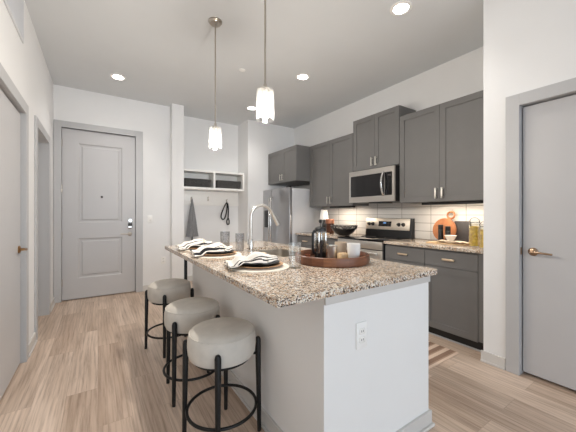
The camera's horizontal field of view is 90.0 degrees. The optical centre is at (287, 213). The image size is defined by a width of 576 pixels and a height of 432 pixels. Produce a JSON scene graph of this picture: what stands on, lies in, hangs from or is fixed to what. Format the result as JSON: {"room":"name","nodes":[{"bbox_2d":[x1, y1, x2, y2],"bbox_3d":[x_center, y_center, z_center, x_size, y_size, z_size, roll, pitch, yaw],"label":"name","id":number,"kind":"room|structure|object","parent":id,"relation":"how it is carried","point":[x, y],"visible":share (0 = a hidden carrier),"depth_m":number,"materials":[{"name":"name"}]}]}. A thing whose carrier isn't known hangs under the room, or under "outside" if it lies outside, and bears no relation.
{"room":"kitchen","nodes":[
{"label":"kitchen","id":0,"kind":"room"},
{"bbox_2d":[0,0,52,340],"bbox_3d":[-1.288,-0.280,-1.329,2.587,3.020,11.600,0,0,-33],"label":"wall","id":1,"kind":"structure","parent":0,"point":[25,64],"depth_m":2.70,"materials":[{"name":"white paint"}]},
{"bbox_2d":[3,0,23,43],"bbox_3d":[-1.943,-1.560,2.025,0.012,0.360,0.740,0,0,-33],"label":"air vent","id":2,"kind":"object","parent":1,"relation":"in","point":[15,8],"visible":1,"depth_m":2.16,"materials":[{"name":"paint"}]},
{"bbox_2d":[0,89,27,399],"bbox_3d":[-1.947,0.199,2.005,0.100,2.031,0.879,0,0,-33],"label":"door","id":3,"kind":"structure","parent":1,"relation":"in","point":[10,118],"depth_m":2.09,"materials":[{"name":"grey paint"}]},
{"bbox_2d":[0,63,28,362],"bbox_3d":[-1.984,0.154,1.983,0.138,2.151,1.067,0,0,-33],"label":"trim","id":4,"kind":"structure","parent":1,"relation":"attached to","point":[7,86],"depth_m":2.38,"materials":[{"name":"beige paint"}]},
{"bbox_2d":[29,332,37,356],"bbox_3d":[-2.328,1.185,2.621,0.026,0.090,0.370,0,0,-33],"label":"baseboard","id":5,"kind":"structure","parent":1,"relation":"attached to","point":[33,341],"depth_m":2.62,"materials":[{"name":"paint"}]},
{"bbox_2d":[34,115,49,339],"bbox_3d":[-2.770,0.140,3.138,0.178,2.181,0.972,0,0,-33],"label":"trim","id":6,"kind":"structure","parent":1,"relation":"attached to","point":[41,137],"depth_m":3.47,"materials":[{"name":"beige paint"}]},
{"bbox_2d":[50,297,55,311],"bbox_3d":[-3.092,1.185,3.779,0.026,0.090,0.445,0,0,-33],"label":"baseboard","id":7,"kind":"structure","parent":1,"relation":"attached to","point":[52,303],"depth_m":3.78,"materials":[{"name":"paint"}]},
{"bbox_2d":[53,84,169,296],"bbox_3d":[-2.735,-0.280,4.425,1.733,3.020,0.200,0,0,-33],"label":"wall","id":8,"kind":"structure","parent":0,"point":[69,104],"depth_m":4.62,"materials":[{"name":"white paint"}]},
{"bbox_2d":[62,128,134,300],"bbox_3d":[-2.792,0.003,4.285,0.924,2.426,0.105,0,0,-33],"label":"door","id":9,"kind":"structure","parent":8,"relation":"in","point":[98,169],"depth_m":4.28,"materials":[{"name":"grey paint"}]},
{"bbox_2d":[54,119,142,302],"bbox_3d":[-2.807,-0.037,4.331,1.104,2.534,0.158,0,0,-33],"label":"trim","id":10,"kind":"structure","parent":8,"relation":"attached to","point":[58,124],"depth_m":4.17,"materials":[{"name":"beige paint"}]},
{"bbox_2d":[148,215,151,222],"bbox_3d":[-2.221,0.080,4.638,0.072,0.116,0.010,0,0,-33],"label":"light switch","id":11,"kind":"object","parent":8,"relation":"attached to","point":[149,216],"visible":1,"depth_m":4.64,"materials":[{"name":"white plastic"}]},
{"bbox_2d":[170,103,183,278],"bbox_3d":[-1.971,-0.280,4.971,0.185,3.020,0.630,0,0,-33],"label":"wall column","id":12,"kind":"structure","parent":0,"point":[176,111],"depth_m":4.70,"materials":[{"name":"white paint"}]},
{"bbox_2d":[184,116,237,275],"bbox_3d":[-1.498,-0.280,5.589,1.285,3.020,0.120,0,0,-33],"label":"wall niche","id":13,"kind":"object","parent":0,"point":[200,152],"visible":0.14,"depth_m":5.52,"materials":[{"name":"white paint"}]},
{"bbox_2d":[184,190,237,205],"bbox_3d":[-1.501,-0.297,5.503,1.181,0.275,0.018,0,0,-33],"label":"hook rail","id":14,"kind":"object","parent":13,"relation":"attached to","point":[199,197],"visible":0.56,"depth_m":5.52,"materials":[{"name":"white wood"}]},
{"bbox_2d":[184,168,243,191],"bbox_3d":[-1.424,-0.614,5.386,1.181,0.348,0.299,0,0,-33],"label":"cubby shelf","id":15,"kind":"object","parent":13,"relation":"attached to","point":[213,176],"visible":0.52,"depth_m":5.38,"materials":[{"name":"white wood"}]},
{"bbox_2d":[184,178,210,187],"bbox_3d":[-1.660,-0.552,5.213,0.494,0.147,0.262,0,0,-33],"label":"wicker basket","id":16,"kind":"object","parent":15,"relation":"in","point":[190,182],"visible":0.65,"depth_m":5.10,"materials":[{"name":"black wicker"}]},
{"bbox_2d":[216,180,240,188],"bbox_3d":[-1.171,-0.552,5.535,0.494,0.147,0.262,0,0,-33],"label":"wicker basket","id":17,"kind":"object","parent":15,"relation":"on","point":[219,183],"visible":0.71,"depth_m":5.42,"materials":[{"name":"black wicker"}]},
{"bbox_2d":[25,0,482,128],"bbox_3d":[1.014,-1.840,0.279,8.400,0.100,12.050,0,0,-33],"label":"ceiling","id":18,"kind":"structure","parent":0,"point":[351,51],"depth_m":3.12,"materials":[{"name":"paint"}]},
{"bbox_2d":[110,73,125,79],"bbox_3d":[-2.217,-1.786,3.760,0.184,0.008,0.184,0,0,-33],"label":"recessed light","id":19,"kind":"object","parent":18,"relation":"in","point":[115,76],"visible":1,"depth_m":3.74,"materials":[{"name":"white plastic"}]},
{"bbox_2d":[208,17,221,144],"bbox_3d":[-0.675,-1.201,2.676,0.124,1.178,0.124,0,0,-33],"label":"pendant light","id":20,"kind":"object","parent":18,"relation":"hanging from","point":[216,22],"visible":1,"depth_m":2.67,"materials":[{"name":"silver metal"}]},
{"bbox_2d":[246,106,256,109],"bbox_3d":[-0.612,-1.786,4.868,0.184,0.008,0.184,0,0,-33],"label":"recessed light","id":21,"kind":"object","parent":18,"relation":"in","point":[248,107],"visible":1,"depth_m":4.85,"materials":[{"name":"white plastic"}]},
{"bbox_2d":[260,0,269,114],"bbox_3d":[-0.148,-1.201,1.867,0.124,1.178,0.124,0,0,-33],"label":"pendant light","id":22,"kind":"object","parent":18,"relation":"hanging from","point":[264,89],"visible":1,"depth_m":1.86,"materials":[{"name":"white glass"}]},
{"bbox_2d":[296,73,309,79],"bbox_3d":[0.193,-1.786,3.757,0.184,0.008,0.184,0,0,-33],"label":"recessed light","id":23,"kind":"object","parent":18,"relation":"in","point":[302,76],"visible":1,"depth_m":3.74,"materials":[{"name":"white plastic"}]},
{"bbox_2d":[390,0,411,15],"bbox_3d":[0.983,-1.786,2.505,0.184,0.008,0.184,0,0,-33],"label":"recessed light","id":24,"kind":"object","parent":18,"relation":"in","point":[399,8],"visible":1,"depth_m":2.50,"materials":[{"name":"white plastic"}]},
{"bbox_2d":[238,120,293,241],"bbox_3d":[-0.393,-0.280,5.971,1.180,3.020,0.460,0,0,-33],"label":"wall","id":25,"kind":"structure","parent":0,"point":[256,140],"depth_m":5.60,"materials":[{"name":"white paint"}]},
{"bbox_2d":[0,281,575,431],"bbox_3d":[1.014,1.280,0.279,8.400,0.100,12.050,0,0,-33],"label":"floor","id":26,"kind":"structure","parent":0,"point":[89,368],"depth_m":2.02,"materials":[{"name":"brown wood"}]},
{"bbox_2d":[145,278,193,357],"bbox_3d":[-1.095,0.924,2.668,0.393,0.613,0.393,0,0,35],"label":"bar stool","id":27,"kind":"object","parent":26,"relation":"on","point":[164,292],"visible":0.75,"depth_m":2.53,"materials":[{"name":"black metal"}]},
{"bbox_2d":[162,297,219,406],"bbox_3d":[-0.675,0.924,2.040,0.393,0.613,0.393,0,0,-29],"label":"bar stool","id":28,"kind":"object","parent":26,"relation":"on","point":[181,315],"visible":0.73,"depth_m":1.90,"materials":[{"name":"black metal"}]},
{"bbox_2d":[182,317,260,431],"bbox_3d":[-0.368,0.924,1.614,0.393,0.613,0.393,0,0,38],"label":"bar stool","id":29,"kind":"object","parent":26,"relation":"on","point":[219,344],"visible":1,"depth_m":1.51,"materials":[{"name":"grey fabric"}]},
{"bbox_2d":[263,186,321,245],"bbox_3d":[0.036,0.378,5.409,0.762,1.705,0.930,0,0,-33],"label":"refrigerator","id":30,"kind":"object","parent":26,"relation":"on","point":[294,214],"visible":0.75,"depth_m":5.04,"materials":[{"name":"silver metal"}]},
{"bbox_2d":[297,235,310,247],"bbox_3d":[0.532,0.789,4.832,0.648,0.882,0.479,0,0,-33],"label":"base cabinet","id":31,"kind":"object","parent":26,"relation":"on","point":[304,241],"visible":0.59,"depth_m":4.71,"materials":[{"name":"grey paint"}]},
{"bbox_2d":[184,259,434,431],"bbox_3d":[-0.112,0.788,2.288,0.933,0.884,2.096,0,0,-33],"label":"kitchen island","id":32,"kind":"object","parent":26,"relation":"on","point":[357,361],"visible":0.64,"depth_m":1.47,"materials":[{"name":"white paint"}]},
{"bbox_2d":[165,240,436,307],"bbox_3d":[-0.181,0.331,2.249,1.075,0.030,2.145,0,0,-33],"label":"island countertop","id":33,"kind":"structure","parent":32,"relation":"on","point":[298,283],"depth_m":1.46,"materials":[{"name":"stone"}]},
{"bbox_2d":[193,252,240,257],"bbox_3d":[-0.543,0.314,2.230,0.364,0.005,0.364,0,0,-33],"label":"placemat","id":34,"kind":"object","parent":33,"relation":"on","point":[236,253],"visible":0.52,"depth_m":2.11,"materials":[{"name":"white fabric"}]},
{"bbox_2d":[204,251,236,255],"bbox_3d":[-0.543,0.302,2.230,0.292,0.016,0.292,0,0,-33],"label":"charger plate","id":35,"kind":"object","parent":34,"relation":"on","point":[233,252],"visible":0.45,"depth_m":2.15,"materials":[{"name":"beige wood"}]},
{"bbox_2d":[206,250,233,253],"bbox_3d":[-0.543,0.293,2.230,0.248,0.018,0.248,0,0,-33],"label":"dinner plate","id":36,"kind":"object","parent":35,"relation":"on","point":[225,252],"visible":0.51,"depth_m":2.18,"materials":[{"name":"black ceramic"}]},
{"bbox_2d":[190,242,232,256],"bbox_3d":[-0.584,0.262,2.223,0.302,0.085,0.275,0,0,-25],"label":"napkin","id":37,"kind":"object","parent":36,"relation":"on","point":[216,247],"visible":1,"depth_m":2.15,"materials":[{"name":"fabric"}]},
{"bbox_2d":[230,263,288,272],"bbox_3d":[-0.174,0.314,1.727,0.364,0.005,0.364,0,0,-33],"label":"placemat","id":38,"kind":"object","parent":33,"relation":"on","point":[283,266],"visible":0.49,"depth_m":1.61,"materials":[{"name":"white fabric"}]},
{"bbox_2d":[239,261,282,268],"bbox_3d":[-0.174,0.302,1.727,0.292,0.016,0.292,0,0,-33],"label":"charger plate","id":39,"kind":"object","parent":38,"relation":"on","point":[280,262],"visible":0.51,"depth_m":1.64,"materials":[{"name":"beige wood"}]},
{"bbox_2d":[243,260,279,266],"bbox_3d":[-0.174,0.293,1.727,0.248,0.018,0.248,0,0,-33],"label":"dinner plate","id":40,"kind":"object","parent":39,"relation":"on","point":[276,261],"visible":0.52,"depth_m":1.69,"materials":[{"name":"black ceramic"}]},
{"bbox_2d":[224,252,277,268],"bbox_3d":[-0.215,0.264,1.724,0.302,0.081,0.274,0,0,-19],"label":"napkin","id":41,"kind":"object","parent":40,"relation":"on","point":[255,257],"visible":1,"depth_m":1.66,"materials":[{"name":"fabric"}]},
{"bbox_2d":[247,204,278,251],"bbox_3d":[-0.217,0.115,2.484,0.306,0.402,0.101,0,0,-33],"label":"kitchen faucet","id":42,"kind":"object","parent":33,"relation":"on","point":[249,241],"visible":0.98,"depth_m":2.40,"materials":[{"name":"silver metal"}]},
{"bbox_2d":[257,249,296,256],"bbox_3d":[-0.052,0.441,2.494,0.440,0.189,0.700,0,0,-33],"label":"sink","id":43,"kind":"object","parent":33,"relation":"in","point":[278,252],"visible":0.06,"depth_m":2.81,"materials":[{"name":"silver metal"}]},
{"bbox_2d":[295,249,369,267],"bbox_3d":[0.292,0.288,1.924,0.490,0.055,0.490,0,0,-33],"label":"round tray","id":44,"kind":"object","parent":33,"relation":"on","point":[364,259],"visible":0.74,"depth_m":1.72,"materials":[{"name":"brown wood"}]},
{"bbox_2d":[311,219,325,257],"bbox_3d":[0.219,0.171,2.026,0.105,0.266,0.087,0,0,8],"label":"press","id":45,"kind":"object","parent":44,"relation":"on","point":[318,247],"visible":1,"depth_m":1.99,"materials":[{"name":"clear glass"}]},
{"bbox_2d":[327,245,337,257],"bbox_3d":[0.296,0.256,1.921,0.070,0.096,0.070,0,0,-33],"label":"metal canister","id":46,"kind":"object","parent":44,"relation":"on","point":[332,250],"visible":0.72,"depth_m":1.89,"materials":[{"name":"silver metal"}]},
{"bbox_2d":[335,241,346,252],"bbox_3d":[0.371,0.249,1.997,0.101,0.110,0.082,0,0,-36],"label":"coffee mug","id":47,"kind":"object","parent":44,"relation":"on","point":[341,247],"visible":0.41,"depth_m":1.96,"materials":[{"name":"beige ceramic"}]},
{"bbox_2d":[337,252,347,257],"bbox_3d":[0.357,0.279,1.883,0.060,0.050,0.044,0,0,-33],"label":"wooden block","id":48,"kind":"object","parent":44,"relation":"on","point":[342,254],"visible":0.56,"depth_m":1.87,"materials":[{"name":"brown wood"}]},
{"bbox_2d":[347,243,359,257],"bbox_3d":[0.438,0.248,1.886,0.106,0.112,0.086,0,0,-20],"label":"coffee mug","id":49,"kind":"object","parent":44,"relation":"on","point":[353,249],"visible":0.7,"depth_m":1.85,"materials":[{"name":"white ceramic"}]},
{"bbox_2d":[356,321,366,349],"bbox_3d":[0.348,0.574,1.364,0.072,0.124,0.006,0,0,-33],"label":"outlet plate","id":50,"kind":"object","parent":32,"relation":"attached to","point":[361,326],"depth_m":1.36,"materials":[{"name":"white plastic"}]},
{"bbox_2d":[359,328,364,334],"bbox_3d":[0.351,0.554,1.361,0.034,0.028,0.003,0,0,-33],"label":"socket","id":51,"kind":"object","parent":32,"relation":"attached to","point":[361,330],"depth_m":1.36,"materials":[{"name":"white plastic"}]},
{"bbox_2d":[359,336,364,343],"bbox_3d":[0.351,0.594,1.361,0.034,0.028,0.003,0,0,-33],"label":"socket","id":52,"kind":"object","parent":32,"relation":"attached to","point":[361,338],"depth_m":1.36,"materials":[{"name":"white plastic"}]},
{"bbox_2d":[316,237,337,248],"bbox_3d":[0.811,0.789,4.409,0.648,0.882,0.532,0,0,-33],"label":"base cabinet","id":53,"kind":"object","parent":26,"relation":"on","point":[329,241],"visible":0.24,"depth_m":4.20,"materials":[{"name":"grey paint"}]},
{"bbox_2d":[296,232,362,238],"bbox_3d":[0.672,0.332,4.616,0.627,0.032,1.034,0,0,-33],"label":"countertop","id":54,"kind":"structure","parent":53,"relation":"on","point":[335,236],"depth_m":4.44,"materials":[{"name":"stone"}]},
{"bbox_2d":[320,210,328,227],"bbox_3d":[0.609,0.116,4.834,0.156,0.400,0.156,0,0,-33],"label":"table lamp","id":55,"kind":"object","parent":54,"relation":"on","point":[324,213],"visible":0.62,"depth_m":4.79,"materials":[{"name":"white fabric"}]},
{"bbox_2d":[326,219,333,233],"bbox_3d":[0.671,0.198,4.612,0.138,0.236,0.138,0,0,-33],"label":"canister","id":56,"kind":"object","parent":54,"relation":"on","point":[329,222],"visible":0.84,"depth_m":4.55,"materials":[{"name":"brown metal"}]},
{"bbox_2d":[331,225,357,235],"bbox_3d":[0.833,0.240,4.294,0.396,0.152,0.394,0,0,32],"label":"serving bowl","id":57,"kind":"object","parent":54,"relation":"on","point":[346,230],"visible":1,"depth_m":4.17,"materials":[{"name":"black ceramic"}]},
{"bbox_2d":[338,218,414,260],"bbox_3d":[1.135,0.644,3.842,0.704,1.172,0.757,0,0,-33],"label":"range","id":58,"kind":"object","parent":26,"relation":"on","point":[378,230],"visible":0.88,"depth_m":3.80,"materials":[{"name":"silver metal"}]},
{"bbox_2d":[338,235,410,241],"bbox_3d":[1.129,0.321,3.837,0.560,0.018,0.757,0,0,-33],"label":"cooktop","id":59,"kind":"object","parent":58,"relation":"in","point":[357,238],"depth_m":3.80,"materials":[{"name":"black glass"}]},
{"bbox_2d":[385,244,425,266],"bbox_3d":[1.518,0.789,3.338,0.648,0.882,0.489,0,0,-33],"label":"base cabinet","id":60,"kind":"object","parent":26,"relation":"on","point":[409,255],"visible":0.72,"depth_m":3.16,"materials":[{"name":"grey paint"}]},
{"bbox_2d":[428,341,458,369],"bbox_3d":[0.911,1.226,2.859,0.640,0.008,1.200,0,0,-33],"label":"kitchen rug","id":61,"kind":"object","parent":26,"relation":"on","point":[437,354],"visible":0.24,"depth_m":2.50,"materials":[{"name":"beige fabric"}]},
{"bbox_2d":[425,248,482,351],"bbox_3d":[1.816,0.789,2.886,0.648,0.882,0.592,0,0,-33],"label":"base cabinet","id":62,"kind":"object","parent":26,"relation":"on","point":[455,294],"visible":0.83,"depth_m":2.72,"materials":[{"name":"grey paint"}]},
{"bbox_2d":[384,239,482,253],"bbox_3d":[1.679,0.332,3.090,0.627,0.032,1.085,0,0,-33],"label":"countertop","id":63,"kind":"structure","parent":62,"relation":"on","point":[421,243],"depth_m":2.94,"materials":[{"name":"stone"}]},
{"bbox_2d":[438,225,442,239],"bbox_3d":[1.730,0.218,3.262,0.054,0.195,0.054,0,0,-33],"label":"mill","id":64,"kind":"object","parent":63,"relation":"on","point":[440,227],"visible":0.74,"depth_m":3.24,"materials":[{"name":"black plastic"}]},
{"bbox_2d":[433,211,456,239],"bbox_3d":[1.817,0.139,3.343,0.073,0.355,0.270,0,0,-33],"label":"round cutting board","id":65,"kind":"object","parent":63,"relation":"on","point":[447,221],"visible":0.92,"depth_m":3.33,"materials":[{"name":"brown wood"}]},
{"bbox_2d":[426,241,468,245],"bbox_3d":[1.701,0.309,3.051,0.200,0.014,0.380,0,0,-39],"label":"serving board","id":66,"kind":"object","parent":63,"relation":"on","point":[433,242],"visible":0.76,"depth_m":2.97,"materials":[{"name":"brown wood"}]},
{"bbox_2d":[436,240,468,243],"bbox_3d":[1.712,0.289,2.998,0.194,0.021,0.320,0,0,-25],"label":"linen towel","id":67,"kind":"object","parent":66,"relation":"on","point":[461,242],"visible":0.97,"depth_m":2.97,"materials":[{"name":"white fabric"}]},
{"bbox_2d":[444,235,456,240],"bbox_3d":[1.712,0.251,3.034,0.124,0.053,0.124,0,0,-33],"label":"bowl","id":68,"kind":"object","parent":67,"relation":"on","point":[448,237],"visible":1,"depth_m":3.00,"materials":[{"name":"white ceramic"}]},
{"bbox_2d":[445,226,450,239],"bbox_3d":[1.774,0.226,3.195,0.054,0.180,0.054,0,0,-33],"label":"mill","id":69,"kind":"object","parent":63,"relation":"on","point":[447,228],"visible":0.7,"depth_m":3.17,"materials":[{"name":"black plastic"}]},
{"bbox_2d":[454,221,470,241],"bbox_3d":[1.934,0.198,3.205,0.040,0.237,0.170,0,0,-33],"label":"slate board","id":70,"kind":"object","parent":63,"relation":"on","point":[462,232],"visible":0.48,"depth_m":3.19,"materials":[{"name":"grey stone"}]},
{"bbox_2d":[469,217,479,246],"bbox_3d":[1.811,0.174,2.794,0.100,0.283,0.100,0,0,-33],"label":"pasta jar","id":71,"kind":"object","parent":63,"relation":"on","point":[473,230],"visible":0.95,"depth_m":2.76,"materials":[{"name":"clear glass"}]},
{"bbox_2d":[479,222,482,248],"bbox_3d":[1.810,0.191,2.650,0.094,0.250,0.094,0,0,-33],"label":"pasta jar","id":72,"kind":"object","parent":63,"relation":"on","point":[480,230],"visible":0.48,"depth_m":2.65,"materials":[{"name":"clear glass"}]},
{"bbox_2d":[294,47,482,239],"bbox_3d":[1.264,-0.280,4.410,0.132,3.020,3.970,0,0,-33],"label":"wall","id":73,"kind":"structure","parent":0,"point":[461,76],"depth_m":3.76,"materials":[{"name":"white paint"}]},
{"bbox_2d":[268,145,309,186],"bbox_3d":[0.126,-0.874,5.435,0.661,0.602,0.965,0,0,-33],"label":"upper cabinet","id":74,"kind":"object","parent":73,"relation":"attached to","point":[290,166],"visible":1,"depth_m":5.09,"materials":[{"name":"grey paint"}]},
{"bbox_2d":[310,133,368,206],"bbox_3d":[0.792,-0.650,4.680,0.381,1.050,1.015,0,0,-33],"label":"upper cabinet","id":75,"kind":"object","parent":73,"relation":"attached to","point":[331,161],"visible":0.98,"depth_m":4.55,"materials":[{"name":"grey paint"}]},
{"bbox_2d":[330,206,354,207],"bbox_3d":[0.845,-0.110,4.508,0.064,0.030,0.504,0,0,-33],"label":"light","id":76,"kind":"object","parent":75,"relation":"attached to","point":[330,206],"visible":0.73,"depth_m":4.45,"materials":[{"name":"black plastic"}]},
{"bbox_2d":[353,105,415,171],"bbox_3d":[1.284,-0.975,3.934,0.381,0.726,0.763,0,0,-33],"label":"upper cabinet","id":77,"kind":"object","parent":73,"relation":"attached to","point":[376,137],"visible":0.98,"depth_m":3.79,"materials":[{"name":"grey paint"}]},
{"bbox_2d":[349,165,399,203],"bbox_3d":[1.229,-0.369,3.905,0.487,0.449,0.757,0,0,-33],"label":"microwave","id":78,"kind":"object","parent":77,"relation":"attached to","point":[381,185],"visible":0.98,"depth_m":3.73,"materials":[{"name":"silver metal"}]},
{"bbox_2d":[400,90,482,203],"bbox_3d":[1.794,-0.662,3.162,0.381,1.055,1.077,0,0,-33],"label":"upper cabinet","id":79,"kind":"object","parent":73,"relation":"attached to","point":[441,145],"visible":0.89,"depth_m":3.07,"materials":[{"name":"grey paint"}]},
{"bbox_2d":[422,200,482,204],"bbox_3d":[1.767,-0.120,3.110,0.064,0.030,0.654,0,0,-33],"label":"light","id":80,"kind":"object","parent":79,"relation":"attached to","point":[476,201],"visible":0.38,"depth_m":3.06,"materials":[{"name":"black plastic"}]},
{"bbox_2d":[483,0,575,357],"bbox_3d":[4.653,-0.280,0.021,2.410,3.020,7.310,0,0,-33],"label":"wall","id":81,"kind":"structure","parent":0,"point":[528,45],"depth_m":2.29,"materials":[{"name":"white paint"}]},
{"bbox_2d":[480,350,505,369],"bbox_3d":[1.663,1.185,2.341,0.026,0.090,0.173,0,0,-33],"label":"baseboard","id":82,"kind":"structure","parent":81,"relation":"attached to","point":[497,361],"depth_m":2.33,"materials":[{"name":"paint"}]},
{"bbox_2d":[506,77,575,374],"bbox_3d":[2.062,0.157,1.853,0.138,2.146,1.074,0,0,-33],"label":"trim","id":83,"kind":"structure","parent":81,"relation":"attached to","point":[515,104],"depth_m":2.21,"materials":[{"name":"beige paint"}]},
{"bbox_2d":[520,94,575,390],"bbox_3d":[2.040,0.195,1.840,0.100,2.026,0.894,0,0,-33],"label":"door","id":84,"kind":"structure","parent":81,"relation":"in","point":[549,127],"depth_m":2.08,"materials":[{"name":"grey paint"}]},
{"bbox_3d":[-1.201,-0.249,5.661,0.024,0.088,0.049,0,0,-33],"label":"coat hook","id":85,"kind":"object","parent":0,"visible":0},
{"bbox_2d":[221,202,229,224],"bbox_3d":[-1.225,-0.009,5.622,0.184,0.450,0.040,0,0,-33],"label":"leash","id":86,"kind":"object","parent":85,"relation":"hanging from","point":[227,207],"visible":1,"depth_m":5.63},
{"bbox_3d":[-0.807,0.293,2.630,0.248,0.018,0.248,0,0,-33],"label":"dinner plate","id":87,"kind":"object","parent":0,"visible":0},
{"bbox_2d":[176,239,211,249],"bbox_3d":[-0.838,0.266,2.604,0.302,0.076,0.275,0,0,-27],"label":"napkin","id":88,"kind":"object","parent":87,"relation":"on","point":[199,242],"visible":0.99,"depth_m":2.56,"materials":[{"name":"fabric"}]},
{"bbox_3d":[-1.773,-0.274,5.284,0.024,0.088,0.049,0,0,-33],"label":"coat hook","id":89,"kind":"object","parent":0,"visible":0},
{"bbox_2d":[185,199,197,239],"bbox_3d":[-1.745,0.188,5.242,0.242,0.994,0.121,0,0,-33],"label":"umbrella","id":90,"kind":"object","parent":89,"relation":"hanging from","point":[192,231],"visible":0.95,"depth_m":5.21,"materials":[{"name":"grey fabric"}]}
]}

